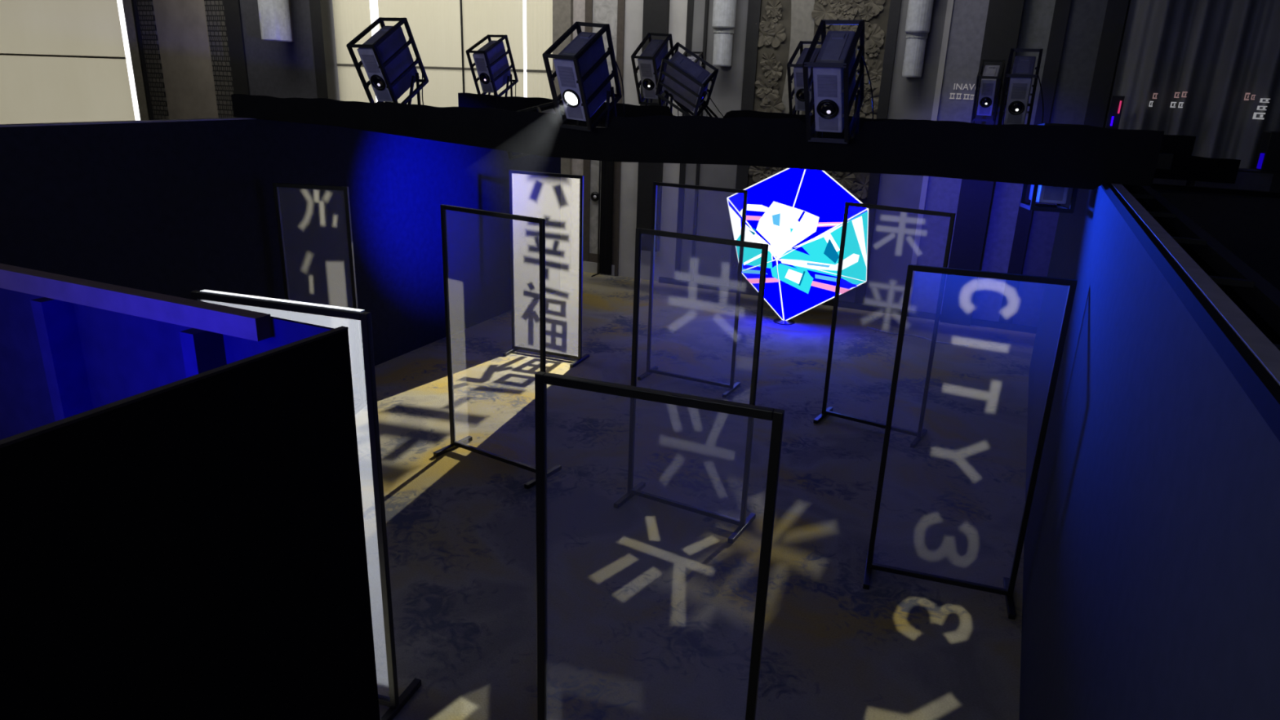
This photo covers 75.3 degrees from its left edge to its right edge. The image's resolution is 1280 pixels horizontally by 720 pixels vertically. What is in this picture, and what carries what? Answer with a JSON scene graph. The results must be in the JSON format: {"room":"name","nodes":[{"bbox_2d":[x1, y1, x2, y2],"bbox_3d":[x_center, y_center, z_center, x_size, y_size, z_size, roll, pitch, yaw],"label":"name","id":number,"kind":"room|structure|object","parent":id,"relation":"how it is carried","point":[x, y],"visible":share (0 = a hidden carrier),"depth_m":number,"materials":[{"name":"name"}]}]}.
{"room":"exhibition hall","nodes":[
{"label":"exhibition hall","id":0,"kind":"room"},
{"bbox_2d":[351,268,1035,719],"bbox_3d":[-6.229,0.435,8.883,36.400,0.100,18.400,10,20,23],"label":"floor","id":1,"kind":"structure","parent":0,"point":[651,605],"depth_m":6.81,"materials":[{"name":"carpet"}]},
{"bbox_2d":[0,263,334,439],"bbox_3d":[-3.149,0.842,3.447,5.180,2.800,0.100,10,20,23],"label":"wall","id":2,"kind":"structure","parent":1,"relation":"on","point":[70,346],"depth_m":2.43,"materials":[{"name":"paint"}]},
{"bbox_2d":[0,325,380,719],"bbox_3d":[-1.615,1.813,0.708,0.019,2.806,4.085,10,20,23],"label":"wall","id":3,"kind":"structure","parent":1,"relation":"on","point":[192,548],"depth_m":1.73,"materials":[{"name":"paint"}]},
{"bbox_2d":[0,117,560,375],"bbox_3d":[-3.739,-0.985,8.595,0.114,2.940,11.550,10,20,23],"label":"wall","id":4,"kind":"structure","parent":1,"relation":"on","point":[175,207],"depth_m":8.52,"materials":[{"name":"paint"}]},
{"bbox_2d":[569,122,1240,183],"bbox_3d":[2.966,-3.011,11.633,9.090,0.327,0.303,10,20,23],"label":"lighting truss","id":5,"kind":"object","parent":4,"relation":"attached to","point":[1196,168],"visible":0.06,"depth_m":9.91,"materials":[{"name":"black metal"}]},
{"bbox_2d":[682,51,707,115],"bbox_3d":[0.790,-3.962,12.336,0.402,1.174,0.741,10,20,23],"label":"spotlight","id":6,"kind":"object","parent":5,"relation":"attached to","point":[695,60],"visible":0.08,"depth_m":12.23,"materials":[{"name":"metal"}]},
{"bbox_2d":[971,59,1005,124],"bbox_3d":[4.533,-3.280,10.742,0.402,1.147,0.721,10,20,23],"label":"spotlight","id":7,"kind":"object","parent":5,"relation":"attached to","point":[987,81],"visible":0.91,"depth_m":10.58,"materials":[{"name":"metal"}]},
{"bbox_2d":[978,106,990,114],"bbox_3d":[4.431,-3.206,10.670,0.126,0.093,0.048,10,20,23],"label":"vent","id":8,"kind":"object","parent":7,"relation":"attached to","point":[982,110],"depth_m":10.67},
{"bbox_2d":[981,83,993,95],"bbox_3d":[4.390,-3.417,10.483,0.126,0.148,0.073,10,20,23],"label":"vent grille","id":9,"kind":"object","parent":7,"relation":"attached to","point":[987,89],"depth_m":10.48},
{"bbox_2d":[985,65,996,76],"bbox_3d":[4.463,-3.672,10.551,0.111,0.136,0.277,10,20,23],"label":"vent","id":10,"kind":"object","parent":7,"relation":"attached to","point":[990,70],"depth_m":10.56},
{"bbox_2d":[191,289,421,719],"bbox_3d":[-1.807,0.810,4.422,1.035,2.326,0.480,8,19,16],"label":"frame","id":11,"kind":"object","parent":1,"relation":"on","point":[396,704],"visible":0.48,"depth_m":4.15,"materials":[{"name":"black metal"}]},
{"bbox_2d":[272,182,367,414],"bbox_3d":[-3.286,-0.627,8.552,0.781,2.320,0.480,4,19,7],"label":"frame","id":12,"kind":"object","parent":1,"relation":"on","point":[363,402],"visible":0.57,"depth_m":8.40,"materials":[{"name":"black metal"}]},
{"bbox_2d":[433,204,561,488],"bbox_3d":[-1.290,-0.146,7.328,1.142,2.320,0.480,13,22,30],"label":"frame","id":13,"kind":"object","parent":1,"relation":"on","point":[454,444],"visible":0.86,"depth_m":7.34,"materials":[{"name":"black metal"}]},
{"bbox_2d":[502,169,589,367],"bbox_3d":[-1.166,-1.144,10.308,1.002,2.320,0.480,9,20,20],"label":"frame","id":14,"kind":"object","parent":1,"relation":"on","point":[580,358],"visible":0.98,"depth_m":10.30,"materials":[{"name":"black metal"}]},
{"bbox_2d":[591,160,613,276],"bbox_3d":[-0.639,-2.838,14.676,0.325,2.780,0.270,10,20,23],"label":"drape","id":15,"kind":"object","parent":1,"relation":"on","point":[606,174],"visible":0.64,"depth_m":14.89,"materials":[{"name":"fabric"}]},
{"bbox_2d":[534,371,784,719],"bbox_3d":[0.014,1.212,3.426,0.970,2.320,0.480,8,20,18],"label":"frame","id":16,"kind":"object","parent":1,"relation":"on","point":[542,379],"visible":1,"depth_m":3.17,"materials":[{"name":"black metal"}]},
{"bbox_2d":[613,227,768,543],"bbox_3d":[0.406,0.175,6.551,1.085,2.320,0.480,12,21,27],"label":"frame","id":17,"kind":"object","parent":1,"relation":"on","point":[744,522],"visible":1,"depth_m":6.53,"materials":[{"name":"black metal"}]},
{"bbox_2d":[637,182,747,397],"bbox_3d":[0.621,-0.826,9.550,1.130,2.320,0.480,11,21,25],"label":"frame","id":18,"kind":"object","parent":1,"relation":"on","point":[731,386],"visible":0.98,"depth_m":9.54,"materials":[{"name":"black metal"}]},
{"bbox_2d":[726,168,868,324],"bbox_3d":[2.274,-1.724,12.202,1.254,2.441,1.805,-9,22,-30],"label":"cube","id":19,"kind":"object","parent":1,"relation":"on","point":[798,213],"visible":0.82,"depth_m":11.80,"materials":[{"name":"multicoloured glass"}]},
{"bbox_2d":[813,201,955,448],"bbox_3d":[2.468,-0.379,8.414,1.073,2.320,0.480,13,22,30],"label":"frame","id":20,"kind":"object","parent":1,"relation":"on","point":[921,433],"visible":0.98,"depth_m":8.38,"materials":[{"name":"black metal"}]},
{"bbox_2d":[866,326,968,346],"bbox_3d":[4.004,-0.337,12.049,1.474,0.023,0.122,13,22,30],"label":"cable","id":21,"kind":"object","parent":1,"relation":"on","point":[946,343],"visible":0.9,"depth_m":12.06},
{"bbox_2d":[862,263,1077,619],"bbox_3d":[2.192,0.539,5.655,1.013,2.320,0.480,8,19,17],"label":"frame","id":22,"kind":"object","parent":1,"relation":"on","point":[1009,584],"visible":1,"depth_m":5.61,"materials":[{"name":"black metal"}]},
{"bbox_2d":[1018,182,1279,719],"bbox_3d":[2.867,0.404,5.219,0.386,2.899,11.600,10,20,23],"label":"wall","id":23,"kind":"structure","parent":1,"relation":"on","point":[1151,574],"depth_m":2.60,"materials":[{"name":"paint"}]},
{"bbox_2d":[231,93,1164,189],"bbox_3d":[-0.289,-1.840,6.643,7.650,0.433,0.503,10,20,23],"label":"beam","id":24,"kind":"structure","parent":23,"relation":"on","point":[1066,156],"depth_m":5.85,"materials":[{"name":"black metal"}]},
{"bbox_2d":[346,17,428,104],"bbox_3d":[-2.149,-2.546,7.250,0.411,0.838,0.752,10,20,23],"label":"spotlight","id":25,"kind":"object","parent":24,"relation":"attached to","point":[388,64],"visible":0.92,"depth_m":7.17,"materials":[{"name":"metal"}]},
{"bbox_2d":[360,54,380,72],"bbox_3d":[-2.283,-2.513,7.040,0.126,0.143,0.082,9,20,20],"label":"vent grille","id":26,"kind":"object","parent":25,"relation":"attached to","point":[370,63],"depth_m":7.04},
{"bbox_2d":[364,26,391,44],"bbox_3d":[-2.221,-2.773,7.094,0.111,0.151,0.268,9,20,20],"label":"vent","id":27,"kind":"object","parent":25,"relation":"attached to","point":[383,30],"depth_m":7.09,"materials":[{"name":"metal"}]},
{"bbox_2d":[374,88,391,100],"bbox_3d":[-2.240,-2.315,7.241,0.126,0.091,0.053,9,20,20],"label":"vent","id":28,"kind":"object","parent":25,"relation":"attached to","point":[380,94],"depth_m":7.24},
{"bbox_2d":[542,21,625,131],"bbox_3d":[-0.382,-2.126,6.251,0.424,0.796,0.753,10,20,23],"label":"spotlight","id":29,"kind":"object","parent":24,"relation":"attached to","point":[581,68],"visible":0.96,"depth_m":6.18,"materials":[{"name":"metal"}]},
{"bbox_2d":[557,66,576,88],"bbox_3d":[-0.533,-2.066,6.058,0.132,0.150,0.088,10,20,23],"label":"vent grille","id":30,"kind":"object","parent":29,"relation":"attached to","point":[566,75],"depth_m":6.06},
{"bbox_2d":[565,105,582,119],"bbox_3d":[-0.493,-1.871,6.263,0.129,0.098,0.059,10,20,23],"label":"vent","id":31,"kind":"object","parent":29,"relation":"attached to","point":[572,112],"depth_m":6.26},
{"bbox_2d":[562,33,595,54],"bbox_3d":[-0.449,-2.322,6.100,0.111,0.160,0.271,12,21,26],"label":"vent","id":32,"kind":"object","parent":29,"relation":"attached to","point":[580,40],"depth_m":6.10,"materials":[{"name":"metal"}]},
{"bbox_2d":[802,19,873,144],"bbox_3d":[1.348,-1.828,5.519,0.401,0.813,0.766,10,20,23],"label":"spotlight","id":33,"kind":"object","parent":24,"relation":"attached to","point":[833,74],"visible":0.95,"depth_m":5.41,"materials":[{"name":"metal"}]},
{"bbox_2d":[817,75,837,97],"bbox_3d":[1.202,-1.758,5.329,0.127,0.136,0.097,10,20,23],"label":"vent grille","id":34,"kind":"object","parent":33,"relation":"attached to","point":[827,85],"depth_m":5.33,"materials":[{"name":"metal"}]},
{"bbox_2d":[818,116,837,130],"bbox_3d":[1.258,-1.579,5.543,0.127,0.086,0.063,10,20,23],"label":"vent","id":35,"kind":"object","parent":33,"relation":"attached to","point":[825,123],"depth_m":5.54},
{"bbox_2d":[821,33,848,60],"bbox_3d":[1.259,-2.023,5.359,0.115,0.174,0.256,10,20,23],"label":"vent","id":36,"kind":"object","parent":33,"relation":"attached to","point":[835,46],"depth_m":5.35,"materials":[{"name":"metal"}]},
{"bbox_2d":[1019,123,1089,213],"bbox_3d":[2.967,-1.376,5.969,0.357,0.631,0.765,10,20,23],"label":"spotlight","id":37,"kind":"object","parent":24,"relation":"attached to","point":[1038,193],"visible":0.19,"depth_m":5.87,"materials":[{"name":"metal"}]},
{"bbox_2d":[1043,186,1064,200],"bbox_3d":[2.924,-1.180,5.865,0.126,0.100,0.013,7,19,15],"label":"vent","id":38,"kind":"object","parent":37,"relation":"attached to","point":[1050,193],"depth_m":5.86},
{"bbox_2d":[457,93,1195,159],"bbox_3d":[1.412,-2.633,9.094,7.950,0.286,0.403,10,20,23],"label":"lighting truss","id":39,"kind":"object","parent":23,"relation":"on","point":[1181,146],"visible":0.25,"depth_m":9.46,"materials":[{"name":"black metal"}]},
{"bbox_2d":[466,34,518,96],"bbox_3d":[-1.782,-3.574,10.310,0.402,0.881,0.719,10,20,23],"label":"spotlight","id":40,"kind":"object","parent":39,"relation":"attached to","point":[491,60],"visible":0.94,"depth_m":10.22,"materials":[{"name":"metal"}]},
{"bbox_2d":[475,57,487,71],"bbox_3d":[-1.931,-3.590,10.092,0.126,0.148,0.072,10,20,23],"label":"vent grille","id":41,"kind":"object","parent":40,"relation":"attached to","point":[480,63],"depth_m":10.09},
{"bbox_2d":[481,83,492,91],"bbox_3d":[-1.891,-3.376,10.276,0.126,0.094,0.048,10,20,23],"label":"vent","id":42,"kind":"object","parent":40,"relation":"attached to","point":[485,86],"depth_m":10.27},
{"bbox_2d":[479,40,496,50],"bbox_3d":[-1.855,-3.843,10.163,0.113,0.132,0.279,10,20,23],"label":"vent","id":43,"kind":"object","parent":40,"relation":"attached to","point":[491,42],"depth_m":10.16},
{"bbox_2d":[631,32,678,115],"bbox_3d":[0.214,-3.225,9.421,0.412,0.918,0.756,10,20,23],"label":"spotlight","id":44,"kind":"object","parent":39,"relation":"attached to","point":[650,60],"visible":0.66,"depth_m":9.28,"materials":[{"name":"metal"}]},
{"bbox_2d":[640,63,652,77],"bbox_3d":[0.071,-3.213,9.210,0.132,0.145,0.090,10,20,23],"label":"vent grille","id":45,"kind":"object","parent":44,"relation":"attached to","point":[646,69],"depth_m":9.21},
{"bbox_2d":[644,88,655,97],"bbox_3d":[0.114,-3.026,9.420,0.130,0.093,0.059,10,20,23],"label":"vent","id":46,"kind":"object","parent":44,"relation":"attached to","point":[648,93],"depth_m":9.42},
{"bbox_2d":[643,40,662,55],"bbox_3d":[0.142,-3.474,9.247,0.115,0.167,0.262,10,20,23],"label":"vent","id":47,"kind":"object","parent":44,"relation":"attached to","point":[652,47],"depth_m":9.25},
{"bbox_2d":[655,42,723,117],"bbox_3d":[0.573,-2.988,8.957,0.774,0.788,1.079,10,20,23],"label":"spotlight","id":48,"kind":"object","parent":39,"relation":"on","point":[686,82],"visible":0.93,"depth_m":8.63,"materials":[{"name":"metal"}]},
{"bbox_2d":[673,54,702,77],"bbox_3d":[0.496,-3.022,8.540,0.305,0.224,0.081,8,19,17],"label":"vent","id":49,"kind":"object","parent":48,"relation":"attached to","point":[691,68],"depth_m":8.54,"materials":[{"name":"metal"}]},
{"bbox_2d":[786,40,821,115],"bbox_3d":[1.821,-2.910,8.754,0.402,0.854,0.741,10,20,23],"label":"spotlight","id":50,"kind":"object","parent":39,"relation":"attached to","point":[797,73],"visible":0.54,"depth_m":8.63,"materials":[{"name":"metal"}]},
{"bbox_2d":[795,72,804,87],"bbox_3d":[1.672,-2.886,8.549,0.126,0.143,0.083,10,20,23],"label":"vent grille","id":51,"kind":"object","parent":50,"relation":"attached to","point":[799,76],"depth_m":8.56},
{"bbox_2d":[797,100,804,109],"bbox_3d":[1.721,-2.688,8.748,0.126,0.090,0.054,10,20,23],"label":"vent","id":52,"kind":"object","parent":50,"relation":"attached to","point":[801,104],"depth_m":8.75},
{"bbox_2d":[798,48,817,63],"bbox_3d":[1.739,-3.146,8.599,0.111,0.153,0.267,10,20,23],"label":"vent","id":53,"kind":"object","parent":50,"relation":"attached to","point":[802,57],"depth_m":8.60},
{"bbox_2d":[997,48,1044,124],"bbox_3d":[3.699,-2.559,7.969,0.402,0.814,0.741,10,20,23],"label":"spotlight","id":54,"kind":"object","parent":39,"relation":"attached to","point":[1022,74],"visible":0.88,"depth_m":7.83,"materials":[{"name":"metal"}]},
{"bbox_2d":[1006,113,1022,124],"bbox_3d":[3.598,-2.318,7.969,0.126,0.090,0.054,10,20,23],"label":"vent","id":55,"kind":"object","parent":54,"relation":"attached to","point":[1011,118],"depth_m":7.97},
{"bbox_2d":[1010,83,1027,99],"bbox_3d":[3.549,-2.516,7.770,0.126,0.143,0.083,10,20,23],"label":"vent grille","id":56,"kind":"object","parent":54,"relation":"attached to","point":[1018,91],"depth_m":7.77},
{"bbox_2d":[1015,57,1031,73],"bbox_3d":[3.616,-2.776,7.821,0.111,0.153,0.267,10,20,23],"label":"vent","id":57,"kind":"object","parent":54,"relation":"attached to","point":[1023,64],"depth_m":7.82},
{"bbox_2d":[1105,0,1279,168],"bbox_3d":[8.269,-3.122,10.329,4.280,6.620,0.306,10,20,23],"label":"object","id":58,"kind":"object","parent":1,"relation":"on","point":[1218,52],"visible":0.3,"depth_m":10.66,"materials":[{"name":"grey fabric"}]},
{"bbox_2d":[1106,95,1124,128],"bbox_3d":[6.315,-3.287,11.025,0.140,0.420,0.050,10,20,23],"label":"light bar","id":59,"kind":"object","parent":58,"relation":"attached to","point":[1117,104],"visible":0.91,"depth_m":11.02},
{"bbox_2d":[1148,93,1157,106],"bbox_3d":[6.694,-3.391,10.824,0.070,0.170,0.006,10,20,23],"label":"wall sign","id":60,"kind":"object","parent":58,"relation":"attached to","point":[1156,94],"visible":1,"depth_m":10.81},
{"bbox_2d":[1169,91,1187,107],"bbox_3d":[6.952,-3.360,10.711,0.155,0.200,0.006,10,20,23],"label":"wall sign","id":61,"kind":"object","parent":58,"relation":"attached to","point":[1183,92],"visible":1,"depth_m":10.71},
{"bbox_2d":[1244,93,1255,100],"bbox_3d":[7.643,-3.300,10.400,0.110,0.090,0.006,10,20,23],"label":"wall sign","id":62,"kind":"object","parent":58,"relation":"attached to","point":[1246,94],"visible":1,"depth_m":10.40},
{"bbox_2d":[1252,97,1270,119],"bbox_3d":[7.775,-3.143,10.387,0.130,0.250,0.006,10,20,23],"label":"wall sign","id":63,"kind":"object","parent":58,"relation":"attached to","point":[1261,99],"visible":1,"depth_m":10.39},
{"bbox_2d":[1150,168,1279,290],"bbox_3d":[8.090,-1.001,10.377,3.560,2.620,0.110,10,20,23],"label":"wall","id":64,"kind":"structure","parent":1,"relation":"on","point":[1243,215],"depth_m":10.40,"materials":[{"name":"paint"}]},
{"bbox_2d":[1253,130,1279,171],"bbox_3d":[7.811,-2.515,10.032,0.550,0.450,0.400,10,20,23],"label":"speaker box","id":65,"kind":"object","parent":64,"relation":"on","point":[1268,157],"visible":1,"depth_m":9.96,"materials":[{"name":"plastic"}]},
{"bbox_2d":[331,0,1130,302],"bbox_3d":[-2.538,-5.318,15.229,36.000,7.000,0.250,10,20,23],"label":"wall","id":66,"kind":"structure","parent":0,"point":[849,296],"depth_m":13.58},
{"bbox_2d":[0,0,135,124],"bbox_3d":[-15.314,-7.485,20.476,7.840,6.094,0.068,10,20,23],"label":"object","id":67,"kind":"object","parent":66,"relation":"attached to","point":[61,60],"visible":0.72,"depth_m":19.87,"materials":[{"name":"fabric"}]},
{"bbox_2d":[116,0,140,119],"bbox_3d":[-15.131,-7.509,20.588,8.280,5.900,0.120,10,20,23],"label":"window","id":68,"kind":"structure","parent":66,"relation":"in","point":[120,6],"depth_m":19.24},
{"bbox_2d":[122,0,148,119],"bbox_3d":[-11.328,-6.807,18.740,0.320,7.000,0.119,10,20,23],"label":"trim","id":69,"kind":"structure","parent":66,"relation":"attached to","point":[127,6],"depth_m":18.70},
{"bbox_2d":[131,0,154,119],"bbox_3d":[-11.159,-6.773,18.659,0.060,7.000,0.139,10,20,23],"label":"trim","id":70,"kind":"structure","parent":66,"relation":"attached to","point":[135,9],"depth_m":18.62,"materials":[{"name":"metal"}]},
{"bbox_2d":[136,0,168,119],"bbox_3d":[-10.897,-6.741,18.590,0.480,7.000,0.059,10,20,23],"label":"trim","id":71,"kind":"structure","parent":66,"relation":"attached to","point":[145,7],"depth_m":18.56,"materials":[{"name":"metal"}]},
{"bbox_2d":[152,0,218,119],"bbox_3d":[-9.936,-6.576,18.201,1.620,7.000,0.029,10,20,23],"label":"trim","id":72,"kind":"structure","parent":66,"relation":"attached to","point":[181,25],"depth_m":18.18,"materials":[{"name":"beige paper"}]},
{"bbox_2d":[204,0,236,118],"bbox_3d":[-8.932,-6.394,17.762,0.600,7.000,0.059,10,20,23],"label":"trim","id":73,"kind":"structure","parent":66,"relation":"attached to","point":[214,9],"depth_m":17.72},
{"bbox_2d":[222,0,249,94],"bbox_3d":[-8.300,-6.240,17.371,0.420,7.000,0.299,10,20,23],"label":"trim","id":74,"kind":"structure","parent":66,"relation":"attached to","point":[232,8],"depth_m":17.14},
{"bbox_2d":[257,0,293,42],"bbox_3d":[-7.090,-7.245,15.933,0.670,2.100,0.695,10,20,23],"label":"wall sconce","id":75,"kind":"object","parent":66,"relation":"attached to","point":[275,15],"visible":1,"depth_m":15.97,"materials":[{"name":"white glass"}]},
{"bbox_2d":[239,0,317,98],"bbox_3d":[-7.237,-6.059,16.943,1.900,7.000,0.259,10,20,23],"label":"trim","id":76,"kind":"structure","parent":66,"relation":"attached to","point":[279,69],"depth_m":16.81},
{"bbox_2d":[309,0,339,100],"bbox_3d":[-6.253,-5.878,16.508,0.280,7.000,0.299,10,20,23],"label":"trim","id":77,"kind":"structure","parent":66,"relation":"attached to","point":[321,11],"depth_m":16.32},
{"bbox_2d":[332,0,376,102],"bbox_3d":[-5.619,-5.771,16.390,0.920,6.094,0.068,10,20,23],"label":"roller blind","id":78,"kind":"object","parent":66,"relation":"attached to","point":[351,17],"visible":0.4,"depth_m":16.30,"materials":[{"name":"fabric"}]},
{"bbox_2d":[368,0,527,102],"bbox_3d":[-3.573,-5.440,15.642,5.400,5.900,0.265,10,20,23],"label":"window","id":79,"kind":"structure","parent":66,"relation":"in","point":[374,12],"depth_m":15.21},
{"bbox_2d":[377,0,462,106],"bbox_3d":[-4.143,-5.510,15.768,1.925,6.094,0.068,10,20,23],"label":"wall panel","id":80,"kind":"object","parent":79,"relation":"attached to","point":[434,25],"visible":0.37,"depth_m":15.54,"materials":[{"name":"paint"}]},
{"bbox_2d":[462,0,524,97],"bbox_3d":[-2.676,-5.250,15.150,1.290,6.094,0.068,10,20,23],"label":"wall panel","id":81,"kind":"object","parent":79,"relation":"attached to","point":[481,18],"visible":0.27,"depth_m":14.91,"materials":[{"name":"paint"}]},
{"bbox_2d":[526,0,552,99],"bbox_3d":[-1.767,-5.090,14.767,0.570,6.094,0.068,10,20,23],"label":"roller blind","id":82,"kind":"object","parent":66,"relation":"attached to","point":[539,12],"visible":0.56,"depth_m":14.63,"materials":[{"name":"fabric"}]},
{"bbox_2d":[552,0,573,269],"bbox_3d":[-1.355,-5.049,14.554,0.355,7.000,0.089,10,20,23],"label":"trim","id":83,"kind":"structure","parent":66,"relation":"attached to","point":[562,10],"depth_m":15.00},
{"bbox_2d":[571,0,585,270],"bbox_3d":[-1.049,-5.002,14.445,0.250,7.000,0.049,10,20,23],"label":"trim","id":84,"kind":"structure","parent":66,"relation":"attached to","point":[579,6],"depth_m":15.10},
{"bbox_2d":[582,0,592,262],"bbox_3d":[-0.885,-4.966,14.355,0.130,7.000,0.089,10,20,23],"label":"trim","id":85,"kind":"structure","parent":66,"relation":"attached to","point":[588,3],"depth_m":14.97,"materials":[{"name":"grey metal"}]},
{"bbox_2d":[590,191,598,201],"bbox_3d":[-0.814,-2.936,14.918,0.170,0.170,0.062,10,20,23],"label":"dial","id":86,"kind":"object","parent":66,"relation":"attached to","point":[594,195],"visible":1,"depth_m":14.90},
{"bbox_2d":[582,261,614,275],"bbox_3d":[-0.767,-1.703,15.337,0.700,0.200,0.099,10,20,23],"label":"trim","id":87,"kind":"structure","parent":66,"relation":"attached to","point":[588,267],"depth_m":15.34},
{"bbox_2d":[588,253,612,262],"bbox_3d":[-0.712,-1.868,15.269,0.480,0.160,0.079,10,20,23],"label":"trim","id":88,"kind":"structure","parent":66,"relation":"attached to","point":[593,257],"depth_m":15.29,"materials":[{"name":"brown metal"}]},
{"bbox_2d":[589,0,617,253],"bbox_3d":[-0.595,-5.091,14.194,0.480,6.640,0.059,10,20,23],"label":"trim","id":89,"kind":"structure","parent":66,"relation":"attached to","point":[604,11],"depth_m":14.14,"materials":[{"name":"stone"}]},
{"bbox_2d":[611,0,625,275],"bbox_3d":[-0.334,-4.869,14.123,0.120,7.000,0.089,10,20,23],"label":"trim","id":90,"kind":"structure","parent":66,"relation":"attached to","point":[621,3],"depth_m":14.61,"materials":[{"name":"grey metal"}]},
{"bbox_2d":[617,0,643,278],"bbox_3d":[-0.099,-4.834,14.045,0.380,7.000,0.049,10,20,23],"label":"trim","id":91,"kind":"structure","parent":66,"relation":"attached to","point":[633,17],"depth_m":14.55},
{"bbox_2d":[640,249,659,281],"bbox_3d":[0.158,-1.715,14.919,0.420,0.550,0.049,10,20,23],"label":"trim","id":92,"kind":"structure","parent":66,"relation":"attached to","point":[645,255],"depth_m":14.89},
{"bbox_2d":[635,0,670,252],"bbox_3d":[0.252,-5.015,13.756,0.420,6.450,0.159,10,20,23],"label":"trim","id":93,"kind":"structure","parent":66,"relation":"attached to","point":[655,20],"depth_m":14.28,"materials":[{"name":"metal"}]},
{"bbox_2d":[658,0,687,278],"bbox_3d":[0.602,-4.710,13.750,0.320,7.000,0.049,10,20,23],"label":"trim","id":94,"kind":"structure","parent":66,"relation":"attached to","point":[677,8],"depth_m":14.33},
{"bbox_2d":[674,0,693,279],"bbox_3d":[0.786,-4.672,13.656,0.100,7.000,0.079,10,20,23],"label":"trim","id":95,"kind":"structure","parent":66,"relation":"attached to","point":[690,2],"depth_m":14.22,"materials":[{"name":"metal"}]},
{"bbox_2d":[680,0,705,280],"bbox_3d":[0.927,-4.651,13.607,0.200,7.000,0.059,10,20,23],"label":"trim","id":96,"kind":"structure","parent":66,"relation":"attached to","point":[699,5],"depth_m":14.18,"materials":[{"name":"metal"}]},
{"bbox_2d":[690,0,709,280],"bbox_3d":[1.037,-4.628,13.551,0.050,7.000,0.079,10,20,23],"label":"trim","id":97,"kind":"structure","parent":66,"relation":"attached to","point":[707,2],"depth_m":14.07,"materials":[{"name":"metal"}]},
{"bbox_2d":[693,0,748,285],"bbox_3d":[1.372,-4.576,13.430,0.670,7.000,0.039,10,20,23],"label":"trim","id":98,"kind":"structure","parent":66,"relation":"attached to","point":[712,260],"depth_m":13.96,"materials":[{"name":"metal"}]},
{"bbox_2d":[711,0,736,66],"bbox_3d":[1.309,-5.540,12.837,0.454,1.880,0.487,10,20,23],"label":"wall sconce","id":99,"kind":"object","parent":66,"relation":"attached to","point":[723,23],"visible":1,"depth_m":12.89,"materials":[{"name":"grey metal"}]},
{"bbox_2d":[728,0,761,286],"bbox_3d":[1.756,-4.497,13.238,0.200,7.000,0.099,10,20,23],"label":"trim","id":100,"kind":"structure","parent":66,"relation":"attached to","point":[754,6],"depth_m":13.19,"materials":[{"name":"metal"}]},
{"bbox_2d":[742,0,890,289],"bbox_3d":[2.743,-4.370,12.804,2.220,6.500,0.104,10,20,23],"label":"wall panel","id":101,"kind":"object","parent":66,"relation":"attached to","point":[783,24],"visible":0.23,"depth_m":12.76,"materials":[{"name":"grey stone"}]},
{"bbox_2d":[658,276,1037,333],"bbox_3d":[3.297,-0.914,13.572,6.500,0.100,0.030,10,20,23],"label":"baseboard","id":102,"kind":"structure","parent":66,"relation":"attached to","point":[1023,328],"depth_m":13.37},
{"bbox_2d":[854,0,902,303],"bbox_3d":[3.688,-4.156,12.423,0.150,7.000,0.099,10,20,23],"label":"trim","id":103,"kind":"structure","parent":66,"relation":"attached to","point":[895,5],"depth_m":12.44,"materials":[{"name":"metal"}]},
{"bbox_2d":[864,0,947,308],"bbox_3d":[4.060,-4.101,12.298,0.640,7.000,0.039,10,20,23],"label":"wall panel","id":104,"kind":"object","parent":66,"relation":"attached to","point":[910,98],"depth_m":12.79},
{"bbox_2d":[902,0,933,77],"bbox_3d":[3.967,-5.016,11.746,0.432,1.920,0.466,10,20,23],"label":"wall sconce","id":105,"kind":"object","parent":66,"relation":"attached to","point":[919,12],"visible":1,"depth_m":11.80,"materials":[{"name":"grey metal"}]},
{"bbox_2d":[907,0,954,310],"bbox_3d":[4.377,-4.036,12.138,0.080,7.000,0.089,10,20,23],"label":"trim","id":106,"kind":"structure","parent":66,"relation":"attached to","point":[950,2],"depth_m":12.21,"materials":[{"name":"metal"}]},
{"bbox_2d":[910,0,989,314],"bbox_3d":[4.640,-3.996,12.048,0.480,7.000,0.049,10,20,23],"label":"wall panel","id":107,"kind":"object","parent":66,"relation":"attached to","point":[969,17],"depth_m":12.17,"materials":[{"name":"metal"}]},
{"bbox_2d":[949,83,975,99],"bbox_3d":[4.687,-3.889,12.022,0.360,0.216,0.008,10,20,23],"label":"wall sign","id":108,"kind":"object","parent":66,"relation":"attached to","point":[953,94],"visible":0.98,"depth_m":12.03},
{"bbox_2d":[939,0,1024,326],"bbox_3d":[5.023,-3.899,11.798,0.440,7.000,0.219,10,20,23],"label":"trim","id":109,"kind":"structure","parent":66,"relation":"attached to","point":[1003,20],"depth_m":12.26,"materials":[{"name":"metal"}]},
{"bbox_2d":[971,0,1055,321],"bbox_3d":[5.436,-3.856,11.713,0.390,7.000,0.049,10,20,23],"label":"trim","id":110,"kind":"structure","parent":66,"relation":"attached to","point":[1037,15],"depth_m":12.25,"materials":[{"name":"metal"}]},
{"bbox_2d":[998,0,1071,323],"bbox_3d":[5.689,-3.802,11.580,0.190,7.000,0.099,10,20,23],"label":"trim","id":111,"kind":"structure","parent":66,"relation":"attached to","point":[1061,11],"depth_m":11.65,"materials":[{"name":"metal"}]},
{"bbox_2d":[1012,0,1107,326],"bbox_3d":[5.986,-3.758,11.481,0.440,7.000,0.049,10,20,23],"label":"wall panel","id":112,"kind":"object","parent":66,"relation":"attached to","point":[1086,19],"depth_m":11.51,"materials":[{"name":"metal"}]},
{"bbox_2d":[1083,0,1128,127],"bbox_3d":[6.281,-3.694,11.320,0.240,7.000,0.119,10,20,23],"label":"trim","id":113,"kind":"structure","parent":66,"relation":"attached to","point":[1116,10],"depth_m":11.16,"materials":[{"name":"metal"}]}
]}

